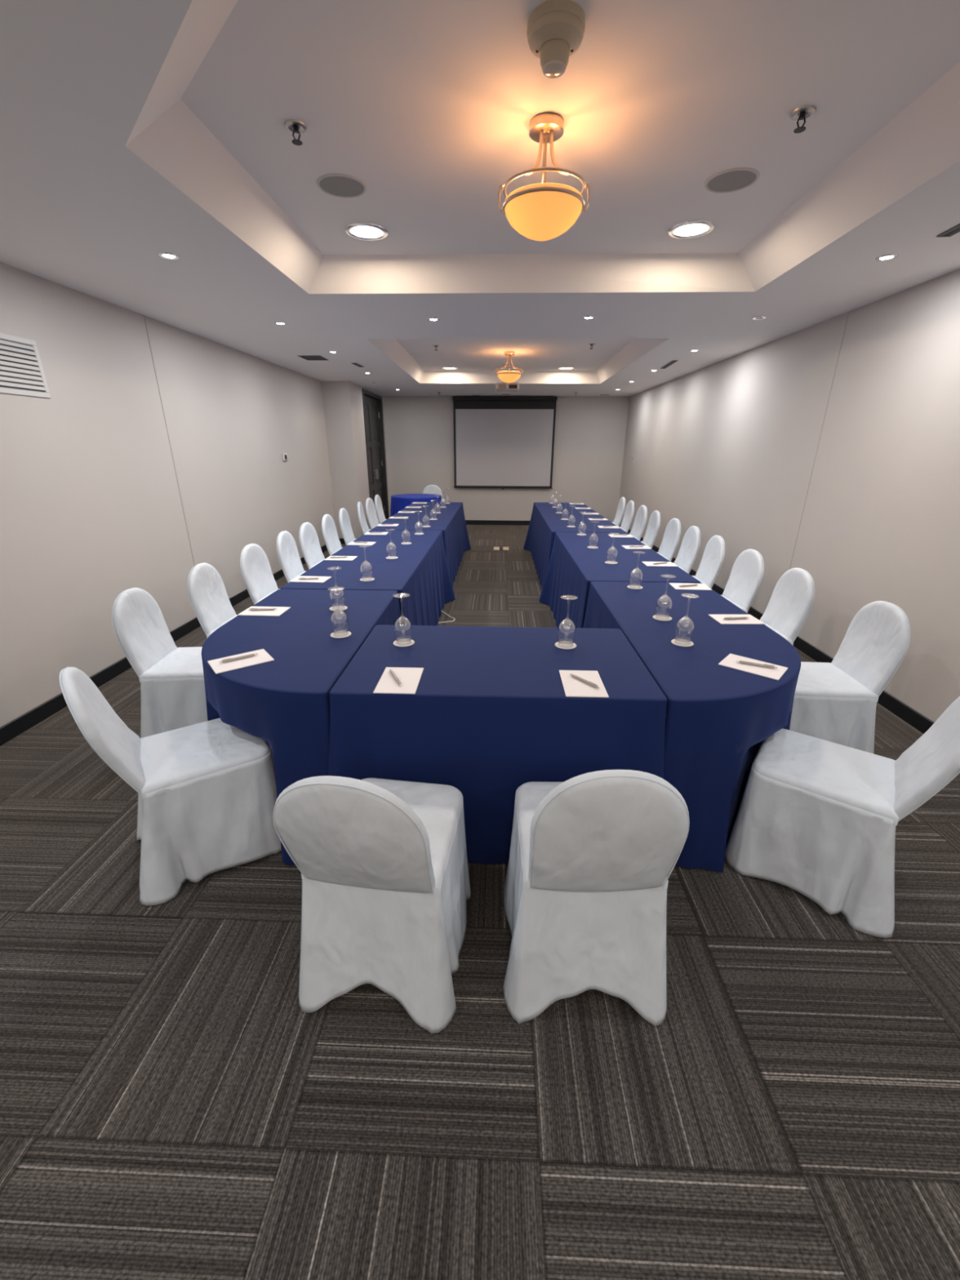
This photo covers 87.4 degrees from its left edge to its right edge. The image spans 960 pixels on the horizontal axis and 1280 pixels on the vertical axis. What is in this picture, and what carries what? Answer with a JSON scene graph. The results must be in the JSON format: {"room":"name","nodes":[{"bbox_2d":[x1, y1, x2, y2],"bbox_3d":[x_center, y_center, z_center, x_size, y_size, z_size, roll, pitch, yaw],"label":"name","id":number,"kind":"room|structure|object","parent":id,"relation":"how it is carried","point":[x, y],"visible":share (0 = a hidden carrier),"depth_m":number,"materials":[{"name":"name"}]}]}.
{"room":"conference room","nodes":[
{"label":"conference room","id":0,"kind":"room"},
{"bbox_2d":[0,262,390,727],"bbox_3d":[-2.466,-1.383,4.027,0.550,2.813,13.770,1,21,2],"label":"wall","id":1,"kind":"structure","parent":0,"point":[91,512],"depth_m":3.77,"materials":[{"name":"paint"}]},
{"bbox_2d":[0,333,50,398],"bbox_3d":[-2.652,-1.509,2.715,0.016,0.310,0.690,1,21,2],"label":"air vent","id":2,"kind":"object","parent":1,"relation":"in","point":[21,369],"visible":1,"depth_m":2.89,"materials":[{"name":"white metal"}]},
{"bbox_2d":[143,315,195,565],"bbox_3d":[-2.610,-1.389,4.327,0.003,2.418,0.010,1,21,2],"label":"trim","id":3,"kind":"structure","parent":1,"relation":"attached to","point":[144,315],"depth_m":4.20,"materials":[{"name":"grey"}]},
{"bbox_2d":[0,537,345,746],"bbox_3d":[-2.403,-0.135,4.569,0.444,0.095,13.650,1,21,2],"label":"baseboard","id":4,"kind":"structure","parent":1,"relation":"attached to","point":[22,723],"depth_m":3.45,"materials":[{"name":"black"}]},
{"bbox_2d":[364,395,377,515],"bbox_3d":[-2.041,-3.218,9.338,0.083,2.410,0.685,1,21,2],"label":"door","id":5,"kind":"structure","parent":1,"relation":"in","point":[366,401],"depth_m":9.38,"materials":[{"name":"brown wood"}]},
{"bbox_2d":[361,388,389,519],"bbox_3d":[-2.034,-3.371,9.652,0.132,2.490,1.520,1,21,2],"label":"trim","id":6,"kind":"structure","parent":1,"relation":"attached to","point":[366,393],"depth_m":10.06,"materials":[{"name":"brown wood"}]},
{"bbox_2d":[368,396,385,523],"bbox_3d":[-2.016,-3.467,9.987,0.083,2.410,0.685,1,21,2],"label":"door","id":7,"kind":"structure","parent":1,"relation":"in","point":[375,414],"depth_m":9.89,"materials":[{"name":"brown wood"}]},
{"bbox_2d":[0,524,959,1279],"bbox_3d":[0.033,-0.002,4.527,5.560,0.100,13.890,1,21,2],"label":"floor","id":8,"kind":"structure","parent":0,"point":[171,1108],"depth_m":1.33,"materials":[{"name":"carpet"}]},
{"bbox_2d":[111,587,207,737],"bbox_3d":[-1.588,0.140,2.785,0.561,0.873,0.510,-1,21,-4],"label":"banquet chair","id":9,"kind":"object","parent":8,"relation":"on","point":[171,677],"visible":0.55,"depth_m":2.65,"materials":[{"name":"white"}]},
{"bbox_2d":[58,666,281,906],"bbox_3d":[-1.145,0.455,1.972,0.607,0.873,0.504,-14,25,-32],"label":"banquet chair","id":10,"kind":"object","parent":8,"relation":"on","point":[206,791],"visible":0.95,"depth_m":1.88,"materials":[{"name":"white"}]},
{"bbox_2d":[187,562,237,638],"bbox_3d":[-1.537,-0.077,3.350,0.561,0.873,0.503,0,21,0],"label":"banquet chair","id":11,"kind":"object","parent":8,"relation":"on","point":[212,607],"visible":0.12,"depth_m":3.23,"materials":[{"name":"white"}]},
{"bbox_2d":[240,543,279,604],"bbox_3d":[-1.513,-0.318,3.977,0.561,0.873,0.503,2,21,4],"label":"banquet chair","id":12,"kind":"object","parent":8,"relation":"on","point":[260,582],"visible":0.13,"depth_m":3.87,"materials":[{"name":"white"}]},
{"bbox_2d":[276,530,306,582],"bbox_3d":[-1.490,-0.549,4.578,0.561,0.873,0.510,1,21,1],"label":"banquet chair","id":13,"kind":"object","parent":8,"relation":"on","point":[289,557],"visible":0.12,"depth_m":4.46,"materials":[{"name":"white"}]},
{"bbox_2d":[201,589,402,865],"bbox_3d":[-0.877,0.292,2.563,0.925,0.752,1.499,1,21,2],"label":"banquet table","id":14,"kind":"object","parent":8,"relation":"on","point":[283,702],"visible":0.56,"depth_m":2.01,"materials":[{"name":"blue"}]},
{"bbox_2d":[207,648,274,674],"bbox_3d":[-0.975,0.085,2.048,0.220,0.004,0.150,-15,26,-35],"label":"notepad","id":15,"kind":"object","parent":14,"relation":"on","point":[262,656],"visible":1,"depth_m":2.03,"materials":[{"name":"white paper"}]},
{"bbox_2d":[219,653,257,662],"bbox_3d":[-0.985,0.073,2.053,0.148,0.014,0.011,-16,26,-35],"label":"pen","id":16,"kind":"object","parent":15,"relation":"on","point":[228,660],"visible":1,"depth_m":2.04,"materials":[{"name":"beige plastic"}]},
{"bbox_2d":[237,606,290,616],"bbox_3d":[-1.142,-0.153,2.664,0.220,0.004,0.150,1,21,3],"label":"notepad","id":17,"kind":"object","parent":14,"relation":"on","point":[280,610],"visible":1,"depth_m":2.65,"materials":[{"name":"white paper"}]},
{"bbox_2d":[329,605,347,610],"bbox_3d":[-0.767,-0.173,2.720,0.095,0.003,0.095,-18,28,-40],"label":"coaster","id":18,"kind":"object","parent":14,"relation":"on","point":[335,607],"visible":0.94,"depth_m":2.72,"materials":[{"name":"paper"}]},
{"bbox_2d":[327,566,345,609],"bbox_3d":[-0.766,-0.277,2.680,0.081,0.220,0.081,11,23,25],"label":"wine glass","id":19,"kind":"object","parent":18,"relation":"on","point":[332,567],"visible":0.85,"depth_m":2.67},
{"bbox_2d":[329,586,345,609],"bbox_3d":[-0.766,-0.231,2.697,0.081,0.122,0.081,4,21,10],"label":"bowl","id":20,"kind":"object","parent":19,"relation":"on","point":[335,586],"depth_m":2.70,"materials":[{"name":"clear glass"}]},
{"bbox_2d":[330,631,351,638],"bbox_3d":[-0.649,-0.026,2.342,0.095,0.003,0.095,7,22,17],"label":"coaster","id":21,"kind":"object","parent":14,"relation":"on","point":[338,633],"visible":0.97,"depth_m":2.33,"materials":[{"name":"paper"}]},
{"bbox_2d":[328,586,348,636],"bbox_3d":[-0.649,-0.131,2.302,0.081,0.220,0.081,-19,28,-41],"label":"wine glass","id":22,"kind":"object","parent":21,"relation":"on","point":[331,588],"visible":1,"depth_m":2.30,"materials":[{"name":"glass"}]},
{"bbox_2d":[330,608,348,636],"bbox_3d":[-0.649,-0.085,2.319,0.081,0.122,0.081,-19,28,-41],"label":"bowl","id":23,"kind":"object","parent":22,"relation":"on","point":[347,631],"depth_m":2.32,"materials":[{"name":"clear glass"}]},
{"bbox_2d":[298,522,324,569],"bbox_3d":[-1.471,-0.742,5.079,0.561,0.873,0.503,2,21,5],"label":"banquet chair","id":24,"kind":"object","parent":8,"relation":"on","point":[309,543],"visible":0.18,"depth_m":4.97,"materials":[{"name":"white"}]},
{"bbox_2d":[321,514,342,555],"bbox_3d":[-1.448,-0.974,5.683,0.561,0.873,0.503,1,21,2],"label":"banquet chair","id":25,"kind":"object","parent":8,"relation":"on","point":[329,530],"visible":0.14,"depth_m":5.56,"materials":[{"name":"white"}]},
{"bbox_2d":[338,507,355,545],"bbox_3d":[-1.426,-1.195,6.257,0.561,0.873,0.510,0,21,0],"label":"banquet chair","id":26,"kind":"object","parent":8,"relation":"on","point":[344,521],"visible":0.15,"depth_m":6.12,"materials":[{"name":"white"}]},
{"bbox_2d":[357,501,371,533],"bbox_3d":[-1.398,-1.482,7.003,0.561,0.873,0.503,-2,21,-5],"label":"banquet chair","id":27,"kind":"object","parent":8,"relation":"on","point":[363,524],"visible":0.15,"depth_m":6.80,"materials":[{"name":"white"}]},
{"bbox_2d":[280,529,455,626],"bbox_3d":[-0.778,-0.396,4.355,0.940,0.752,2.445,1,21,2],"label":"banquet table","id":28,"kind":"object","parent":8,"relation":"on","point":[420,570],"visible":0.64,"depth_m":3.91,"materials":[{"name":"blue"}]},
{"bbox_2d":[289,576,331,582],"bbox_3d":[-1.112,-0.400,3.305,0.220,0.004,0.150,2,21,4],"label":"notepad","id":29,"kind":"object","parent":28,"relation":"on","point":[323,579],"visible":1,"depth_m":3.28,"materials":[{"name":"white paper"}]},
{"bbox_2d":[324,555,357,560],"bbox_3d":[-1.088,-0.640,3.931,0.220,0.004,0.150,1,21,2],"label":"notepad","id":30,"kind":"object","parent":28,"relation":"on","point":[350,557],"visible":1,"depth_m":3.90,"materials":[{"name":"white paper"}]},
{"bbox_2d":[347,542,376,545],"bbox_3d":[-1.065,-0.871,4.530,0.220,0.004,0.150,2,21,3],"label":"notepad","id":31,"kind":"object","parent":28,"relation":"on","point":[351,543],"visible":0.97,"depth_m":4.49,"materials":[{"name":"white paper"}]},
{"bbox_2d":[360,577,374,581],"bbox_3d":[-0.744,-0.400,3.312,0.095,0.003,0.095,14,25,32],"label":"coaster","id":32,"kind":"object","parent":28,"relation":"on","point":[366,579],"visible":0.98,"depth_m":3.31,"materials":[{"name":"paper"}]},
{"bbox_2d":[359,545,373,579],"bbox_3d":[-0.744,-0.505,3.272,0.081,0.220,0.081,19,28,40],"label":"wine glass","id":33,"kind":"object","parent":32,"relation":"on","point":[359,545],"visible":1,"depth_m":3.27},
{"bbox_2d":[360,561,373,579],"bbox_3d":[-0.744,-0.459,3.290,0.081,0.122,0.081,19,28,40],"label":"bowl","id":34,"kind":"object","parent":33,"relation":"on","point":[363,562],"depth_m":3.28,"materials":[{"name":"clear glass"}]},
{"bbox_2d":[272,775,471,1033],"bbox_3d":[-0.285,0.622,1.549,0.503,0.873,0.594,3,21,7],"label":"banquet chair","id":35,"kind":"object","parent":8,"relation":"on","point":[383,863],"visible":1,"depth_m":1.41,"materials":[{"name":"white"}]},
{"bbox_2d":[365,497,379,528],"bbox_3d":[-1.380,-1.663,7.475,0.561,0.873,0.503,2,21,4],"label":"banquet chair","id":36,"kind":"object","parent":8,"relation":"on","point":[371,511],"visible":0.14,"depth_m":7.35,"materials":[{"name":"white"}]},
{"bbox_2d":[374,494,386,524],"bbox_3d":[-1.361,-1.855,7.974,0.561,0.873,0.510,1,21,1],"label":"banquet chair","id":37,"kind":"object","parent":8,"relation":"on","point":[378,504],"visible":0.15,"depth_m":7.83,"materials":[{"name":"white"}]},
{"bbox_2d":[390,493,442,516],"bbox_3d":[-1.145,-2.242,9.151,0.997,0.750,0.993,-11,24,-26],"label":"banquet table","id":38,"kind":"object","parent":8,"relation":"on","point":[398,502],"visible":0.33,"depth_m":8.76,"materials":[{"name":"blue"}]},
{"bbox_2d":[371,502,471,586],"bbox_3d":[-0.681,-1.341,6.811,0.981,0.752,2.968,1,21,2],"label":"banquet table","id":39,"kind":"object","parent":8,"relation":"on","point":[451,521],"visible":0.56,"depth_m":6.41,"materials":[{"name":"blue"}]},
{"bbox_2d":[422,484,442,498],"bbox_3d":[-0.957,-2.579,9.862,0.503,0.873,0.561,1,21,2],"label":"banquet chair","id":40,"kind":"object","parent":8,"relation":"on","point":[430,489],"visible":0.04,"depth_m":9.95,"materials":[{"name":"white"}]},
{"bbox_2d":[328,624,666,863],"bbox_3d":[0.062,0.427,2.226,1.371,0.752,0.877,1,21,2],"label":"banquet table","id":41,"kind":"object","parent":8,"relation":"on","point":[490,714],"visible":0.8,"depth_m":1.86,"materials":[{"name":"blue"}]},
{"bbox_2d":[373,666,423,693],"bbox_3d":[-0.301,0.150,1.886,0.150,0.004,0.220,1,21,2],"label":"notepad","id":42,"kind":"object","parent":41,"relation":"on","point":[409,677],"visible":1,"depth_m":1.87,"materials":[{"name":"white paper"}]},
{"bbox_2d":[393,638,414,646],"bbox_3d":[-0.341,0.012,2.246,0.095,0.003,0.095,-11,24,-26],"label":"coaster","id":43,"kind":"object","parent":41,"relation":"on","point":[404,642],"visible":0.94,"depth_m":2.24,"materials":[{"name":"paper"}]},
{"bbox_2d":[392,592,412,644],"bbox_3d":[-0.340,-0.093,2.206,0.081,0.220,0.081,5,21,11],"label":"wine glass","id":44,"kind":"object","parent":43,"relation":"on","point":[402,593],"visible":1,"depth_m":2.21,"materials":[{"name":"glass"}]},
{"bbox_2d":[394,616,412,644],"bbox_3d":[-0.340,-0.047,2.224,0.081,0.122,0.081,5,21,11],"label":"bowl","id":45,"kind":"object","parent":44,"relation":"on","point":[402,616],"depth_m":2.22,"materials":[{"name":"clear glass"}]},
{"bbox_2d":[555,640,576,648],"bbox_3d":[0.380,0.022,2.228,0.095,0.003,0.095,7,22,16],"label":"coaster","id":46,"kind":"object","parent":41,"relation":"on","point":[566,645],"visible":0.97,"depth_m":2.22,"materials":[{"name":"paper"}]},
{"bbox_2d":[557,595,577,647],"bbox_3d":[0.381,-0.082,2.188,0.081,0.220,0.081,-2,21,-6],"label":"wine glass","id":47,"kind":"object","parent":46,"relation":"on","point":[571,596],"visible":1,"depth_m":2.19,"materials":[{"name":"glass"}]},
{"bbox_2d":[557,617,575,647],"bbox_3d":[0.380,-0.036,2.206,0.081,0.122,0.081,-2,21,-6],"label":"bowl","id":48,"kind":"object","parent":47,"relation":"on","point":[572,643],"depth_m":2.20,"materials":[{"name":"clear glass"}]},
{"bbox_2d":[559,670,608,697],"bbox_3d":[0.381,0.161,1.867,0.150,0.004,0.220,1,21,2],"label":"notepad","id":49,"kind":"object","parent":41,"relation":"on","point":[573,687],"visible":1,"depth_m":1.85,"materials":[{"name":"white paper"}]},
{"bbox_2d":[569,673,599,688],"bbox_3d":[0.387,0.150,1.868,0.011,0.014,0.148,-14,25,-33],"label":"pen","id":50,"kind":"object","parent":49,"relation":"on","point":[580,678],"visible":1,"depth_m":1.86,"materials":[{"name":"beige plastic"}]},
{"bbox_2d":[523,502,626,589],"bbox_3d":[1.127,-1.315,6.767,0.932,0.752,3.073,1,21,2],"label":"banquet table","id":51,"kind":"object","parent":8,"relation":"on","point":[544,522],"visible":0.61,"depth_m":6.32,"materials":[{"name":"blue"}]},
{"bbox_2d":[502,769,689,1026],"bbox_3d":[0.324,0.619,1.563,0.503,0.873,0.561,0,21,0],"label":"banquet chair","id":52,"kind":"object","parent":8,"relation":"on","point":[593,855],"visible":1,"depth_m":1.40,"materials":[{"name":"white"}]},
{"bbox_2d":[611,497,625,526],"bbox_3d":[1.930,-1.776,7.809,0.561,0.873,0.503,2,21,4],"label":"banquet chair","id":53,"kind":"object","parent":8,"relation":"on","point":[621,506],"visible":0.2,"depth_m":7.64,"materials":[{"name":"white"}]},
{"bbox_2d":[538,532,701,627],"bbox_3d":[1.073,-0.411,4.416,0.931,0.752,2.129,1,21,2],"label":"banquet table","id":54,"kind":"object","parent":8,"relation":"on","point":[572,566],"visible":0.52,"depth_m":4.05,"materials":[{"name":"blue"}]},
{"bbox_2d":[621,545,651,549],"bbox_3d":[1.376,-0.817,4.422,0.220,0.004,0.150,0,21,-1],"label":"notepad","id":55,"kind":"object","parent":54,"relation":"on","point":[626,547],"visible":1,"depth_m":4.40,"materials":[{"name":"white paper"}]},
{"bbox_2d":[641,561,677,566],"bbox_3d":[1.352,-0.573,3.787,0.220,0.004,0.150,1,21,2],"label":"notepad","id":56,"kind":"object","parent":54,"relation":"on","point":[646,563],"visible":1,"depth_m":3.76,"materials":[{"name":"white paper"}]},
{"bbox_2d":[618,500,634,533],"bbox_3d":[1.911,-1.587,7.319,0.561,0.873,0.510,1,21,2],"label":"banquet chair","id":57,"kind":"object","parent":8,"relation":"on","point":[629,509],"visible":0.2,"depth_m":7.17,"materials":[{"name":"white"}]},
{"bbox_2d":[629,505,647,541],"bbox_3d":[1.888,-1.354,6.712,0.561,0.873,0.503,0,21,-1],"label":"banquet chair","id":58,"kind":"object","parent":8,"relation":"on","point":[640,521],"visible":0.18,"depth_m":6.58,"materials":[{"name":"white"}]},
{"bbox_2d":[640,510,660,548],"bbox_3d":[1.868,-1.149,6.177,0.561,0.873,0.503,1,21,3],"label":"banquet chair","id":59,"kind":"object","parent":8,"relation":"on","point":[654,522],"visible":0.2,"depth_m":6.03,"materials":[{"name":"white"}]},
{"bbox_2d":[656,518,680,561],"bbox_3d":[1.843,-0.896,5.520,0.561,0.873,0.510,0,21,0],"label":"banquet chair","id":60,"kind":"object","parent":8,"relation":"on","point":[672,535],"visible":0.15,"depth_m":5.39,"materials":[{"name":"white"}]},
{"bbox_2d":[672,525,700,573],"bbox_3d":[1.823,-0.697,5.003,0.561,0.873,0.503,1,21,2],"label":"banquet chair","id":61,"kind":"object","parent":8,"relation":"on","point":[690,546],"visible":0.21,"depth_m":4.87,"materials":[{"name":"white"}]},
{"bbox_2d":[582,581,800,872],"bbox_3d":[1.031,0.268,2.651,0.888,0.752,1.747,1,21,2],"label":"banquet table","id":62,"kind":"object","parent":8,"relation":"on","point":[718,718],"visible":0.6,"depth_m":1.96,"materials":[{"name":"blue"}]},
{"bbox_2d":[626,585,642,589],"bbox_3d":[0.975,-0.333,3.158,0.095,0.003,0.095,-17,27,-38],"label":"coaster","id":63,"kind":"object","parent":62,"relation":"on","point":[633,587],"visible":0.98,"depth_m":3.15,"materials":[{"name":"paper"}]},
{"bbox_2d":[629,551,644,588],"bbox_3d":[0.975,-0.437,3.118,0.081,0.220,0.081,-9,23,-22],"label":"wine glass","id":64,"kind":"object","parent":63,"relation":"on","point":[633,551],"visible":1,"depth_m":3.11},
{"bbox_2d":[629,568,642,588],"bbox_3d":[0.975,-0.392,3.136,0.081,0.122,0.081,-9,23,-22],"label":"bowl","id":65,"kind":"object","parent":64,"relation":"on","point":[635,568],"depth_m":3.13,"materials":[{"name":"clear glass"}]},
{"bbox_2d":[653,614,671,621],"bbox_3d":[0.941,-0.115,2.591,0.095,0.003,0.095,-10,23,-26],"label":"coaster","id":66,"kind":"object","parent":62,"relation":"on","point":[660,617],"visible":0.98,"depth_m":2.59,"materials":[{"name":"paper"}]},
{"bbox_2d":[655,574,675,619],"bbox_3d":[0.942,-0.219,2.551,0.081,0.220,0.081,-6,22,-16],"label":"wine glass","id":67,"kind":"object","parent":66,"relation":"on","point":[669,575],"visible":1,"depth_m":2.55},
{"bbox_2d":[655,595,672,619],"bbox_3d":[0.942,-0.174,2.569,0.081,0.122,0.081,-6,22,-16],"label":"bowl","id":68,"kind":"object","parent":67,"relation":"attached to","point":[663,595],"depth_m":2.56,"materials":[{"name":"clear glass"}]},
{"bbox_2d":[671,638,693,646],"bbox_3d":[0.912,0.012,2.262,0.095,0.003,0.095,18,27,39],"label":"coaster","id":69,"kind":"object","parent":62,"relation":"on","point":[679,641],"visible":0.95,"depth_m":2.25,"materials":[{"name":"paper"}]},
{"bbox_2d":[674,593,698,644],"bbox_3d":[0.912,-0.093,2.222,0.081,0.220,0.081,7,22,17],"label":"wine glass","id":70,"kind":"object","parent":69,"relation":"on","point":[682,594],"visible":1,"depth_m":2.22,"materials":[{"name":"glass"}]},
{"bbox_2d":[674,616,693,644],"bbox_3d":[0.912,-0.047,2.239,0.081,0.122,0.081,0,21,-2],"label":"bowl","id":71,"kind":"object","parent":70,"relation":"on","point":[675,639],"depth_m":2.23,"materials":[{"name":"clear glass"}]},
{"bbox_2d":[669,582,711,590],"bbox_3d":[1.329,-0.338,3.175,0.220,0.004,0.150,2,21,4],"label":"notepad","id":72,"kind":"object","parent":62,"relation":"on","point":[701,586],"visible":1,"depth_m":3.15,"materials":[{"name":"white paper"}]},
{"bbox_2d":[708,614,764,624],"bbox_3d":[1.312,-0.106,2.573,0.220,0.004,0.150,0,21,-1],"label":"notepad","id":73,"kind":"object","parent":62,"relation":"on","point":[751,620],"visible":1,"depth_m":2.55,"materials":[{"name":"white paper"}]},
{"bbox_2d":[718,653,787,680],"bbox_3d":[1.098,0.105,2.019,0.220,0.004,0.150,18,27,39],"label":"notepad","id":74,"kind":"object","parent":62,"relation":"on","point":[729,661],"visible":1,"depth_m":2.00,"materials":[{"name":"white paper"}]},
{"bbox_2d":[735,660,777,668],"bbox_3d":[1.109,0.097,2.015,0.148,0.014,0.011,11,23,25],"label":"pen","id":75,"kind":"object","parent":74,"relation":"on","point":[765,665],"visible":1,"depth_m":2.01,"materials":[{"name":"beige plastic"}]},
{"bbox_2d":[691,534,724,588],"bbox_3d":[1.803,-0.499,4.488,0.561,0.873,0.503,2,21,4],"label":"banquet chair","id":76,"kind":"object","parent":8,"relation":"on","point":[710,565],"visible":0.12,"depth_m":4.35,"materials":[{"name":"white"}]},
{"bbox_2d":[720,548,764,613],"bbox_3d":[1.780,-0.265,3.879,0.561,0.873,0.510,0,21,-1],"label":"banquet chair","id":77,"kind":"object","parent":8,"relation":"on","point":[743,584],"visible":0.16,"depth_m":3.76,"materials":[{"name":"white"}]},
{"bbox_2d":[759,567,814,645],"bbox_3d":[1.758,-0.041,3.296,0.561,0.873,0.503,1,21,1],"label":"banquet chair","id":78,"kind":"object","parent":8,"relation":"on","point":[789,606],"visible":0.14,"depth_m":3.17,"materials":[{"name":"white"}]},
{"bbox_2d":[724,696,959,937],"bbox_3d":[1.349,0.506,1.869,0.613,0.873,0.509,16,26,35],"label":"banquet chair","id":79,"kind":"object","parent":8,"relation":"on","point":[816,818],"visible":0.99,"depth_m":1.78,"materials":[{"name":"white"}]},
{"bbox_2d":[789,600,910,753],"bbox_3d":[1.752,0.218,2.622,0.561,0.873,0.503,2,21,4],"label":"banquet chair","id":80,"kind":"object","parent":8,"relation":"on","point":[835,701],"visible":0.58,"depth_m":2.48,"materials":[{"name":"white"}]},
{"bbox_2d":[0,0,959,396],"bbox_3d":[0.045,-2.581,3.535,5.560,0.400,13.890,1,21,2],"label":"ceiling","id":81,"kind":"structure","parent":0,"point":[132,131],"depth_m":2.05,"materials":[{"name":"paint"}]},
{"bbox_2d":[158,252,179,259],"bbox_3d":[-1.652,-2.038,2.667,0.096,0.005,0.096,1,21,2],"label":"recessed light","id":82,"kind":"object","parent":81,"relation":"in","point":[166,255],"visible":1,"depth_m":2.66,"materials":[{"name":"silver metal"}]},
{"bbox_2d":[284,119,306,145],"bbox_3d":[-0.689,-1.898,1.883,0.080,0.050,0.080,1,21,2],"label":"sprinkler","id":83,"kind":"object","parent":81,"relation":"attached to","point":[295,129],"visible":1,"depth_m":1.87,"materials":[{"name":"silver metal"}]},
{"bbox_2d":[297,355,328,360],"bbox_3d":[-1.896,-3.213,5.719,0.250,0.006,0.300,1,21,2],"label":"ceiling vent","id":84,"kind":"object","parent":81,"relation":"in","point":[309,357],"visible":1,"depth_m":5.72,"materials":[{"name":"grey metal"}]},
{"bbox_2d":[316,173,366,198],"bbox_3d":[-0.634,-2.083,2.305,0.224,0.006,0.224,1,21,2],"label":"ceiling speaker","id":85,"kind":"object","parent":81,"relation":"attached to","point":[336,184],"visible":1,"depth_m":2.30,"materials":[{"name":"grey plastic"}]},
{"bbox_2d":[344,222,387,240],"bbox_3d":[-0.631,-2.270,2.796,0.236,0.010,0.236,1,21,2],"label":"recessed light","id":86,"kind":"object","parent":81,"relation":"in","point":[362,231],"visible":1,"depth_m":2.78,"materials":[{"name":"silver metal"}]},
{"bbox_2d":[350,226,382,238],"bbox_3d":[-0.631,-2.270,2.796,0.180,0.006,0.180,1,21,2],"label":"diffuser","id":87,"kind":"object","parent":86,"relation":"attached to","point":[356,232],"depth_m":2.79,"materials":[{"name":"beige"}]},
{"bbox_2d":[495,363,519,391],"bbox_3d":[0.401,-3.824,7.316,0.340,0.345,0.304,1,21,2],"label":"projector","id":88,"kind":"object","parent":81,"relation":"attached to","point":[500,387],"visible":0.85,"depth_m":7.23,"materials":[{"name":"grey"}]},
{"bbox_2d":[495,351,523,382],"bbox_3d":[0.372,-3.459,6.375,0.316,0.350,0.316,11,24,26],"label":"pendant lamp","id":89,"kind":"object","parent":81,"relation":"hanging from","point":[507,376],"visible":1,"depth_m":6.31,"materials":[{"name":"orange glass"}]},
{"bbox_2d":[497,112,589,240],"bbox_3d":[0.245,-1.744,1.914,0.316,0.350,0.316,-9,23,-23],"label":"pendant lamp","id":90,"kind":"object","parent":81,"relation":"hanging from","point":[543,211],"visible":1,"depth_m":1.85,"materials":[{"name":"orange glass"}]},
{"bbox_2d":[526,0,585,78],"bbox_3d":[0.214,-1.689,1.433,0.164,0.108,0.164,1,21,2],"label":"ceiling detector","id":91,"kind":"object","parent":81,"relation":"attached to","point":[555,30],"visible":1,"depth_m":1.39,"materials":[{"name":"beige plastic"}]},
{"bbox_2d":[668,220,714,239],"bbox_3d":[1.155,-2.243,2.749,0.236,0.010,0.236,1,21,2],"label":"recessed light","id":92,"kind":"object","parent":81,"relation":"in","point":[692,228],"visible":1,"depth_m":2.73,"materials":[{"name":"silver metal"}]},
{"bbox_2d":[674,223,708,235],"bbox_3d":[1.155,-2.243,2.749,0.180,0.006,0.180,1,21,2],"label":"diffuser","id":93,"kind":"object","parent":92,"relation":"attached to","point":[680,229],"depth_m":2.74,"materials":[{"name":"beige"}]},
{"bbox_2d":[704,167,759,193],"bbox_3d":[1.124,-2.051,2.243,0.224,0.006,0.224,1,21,2],"label":"ceiling speaker","id":94,"kind":"object","parent":81,"relation":"attached to","point":[732,180],"visible":1,"depth_m":2.23,"materials":[{"name":"grey plastic"}]},
{"bbox_2d":[790,104,816,133],"bbox_3d":[1.149,-1.855,1.795,0.080,0.050,0.080,1,21,2],"label":"sprinkler","id":95,"kind":"object","parent":81,"relation":"attached to","point":[811,109],"visible":1,"depth_m":1.79,"materials":[{"name":"silver metal"}]},
{"bbox_2d":[875,253,897,261],"bbox_3d":[2.139,-2.010,2.641,0.096,0.005,0.096,1,21,2],"label":"recessed light","id":96,"kind":"object","parent":81,"relation":"in","point":[886,257],"visible":1,"depth_m":2.63,"materials":[{"name":"silver metal"}]},
{"bbox_2d":[936,223,959,237],"bbox_3d":[2.159,-1.815,2.136,0.060,0.006,0.500,2,21,6],"label":"ceiling vent","id":97,"kind":"object","parent":81,"relation":"in","point":[955,229],"visible":1,"depth_m":2.32,"materials":[{"name":"grey metal"}]},
{"bbox_2d":[382,395,629,521],"bbox_3d":[0.224,-3.832,10.429,5.440,2.813,0.120,1,21,2],"label":"wall","id":98,"kind":"structure","parent":0,"point":[589,436],"depth_m":10.37,"materials":[{"name":"paint"}]},
{"bbox_2d":[465,520,529,524],"bbox_3d":[0.483,-2.535,10.845,4.876,0.095,0.014,1,21,2],"label":"baseboard","id":99,"kind":"structure","parent":98,"relation":"attached to","point":[468,522],"depth_m":10.84,"materials":[{"name":"black"}]},
{"bbox_2d":[452,396,557,488],"bbox_3d":[0.485,-3.982,10.221,2.060,1.755,0.110,1,21,2],"label":"projection screen","id":100,"kind":"object","parent":98,"relation":"attached to","point":[502,442],"visible":0.98,"depth_m":10.19,"materials":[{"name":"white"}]},
{"bbox_2d":[618,268,959,722],"bbox_3d":[2.758,-1.316,3.918,0.120,2.813,13.890,1,21,2],"label":"wall","id":101,"kind":"structure","parent":0,"point":[726,448],"depth_m":3.76,"materials":[{"name":"paint"}]},
{"bbox_2d":[618,524,933,733],"bbox_3d":[2.685,-0.048,4.409,0.014,0.095,13.650,1,21,2],"label":"baseboard","id":102,"kind":"structure","parent":101,"relation":"attached to","point":[917,720],"depth_m":3.28,"materials":[{"name":"black"}]},
{"bbox_2d":[789,311,848,569],"bbox_3d":[2.702,-1.283,4.120,0.002,2.418,0.006,1,21,2],"label":"trim","id":103,"kind":"structure","parent":101,"relation":"attached to","point":[848,312],"depth_m":3.99,"materials":[{"name":"grey"}]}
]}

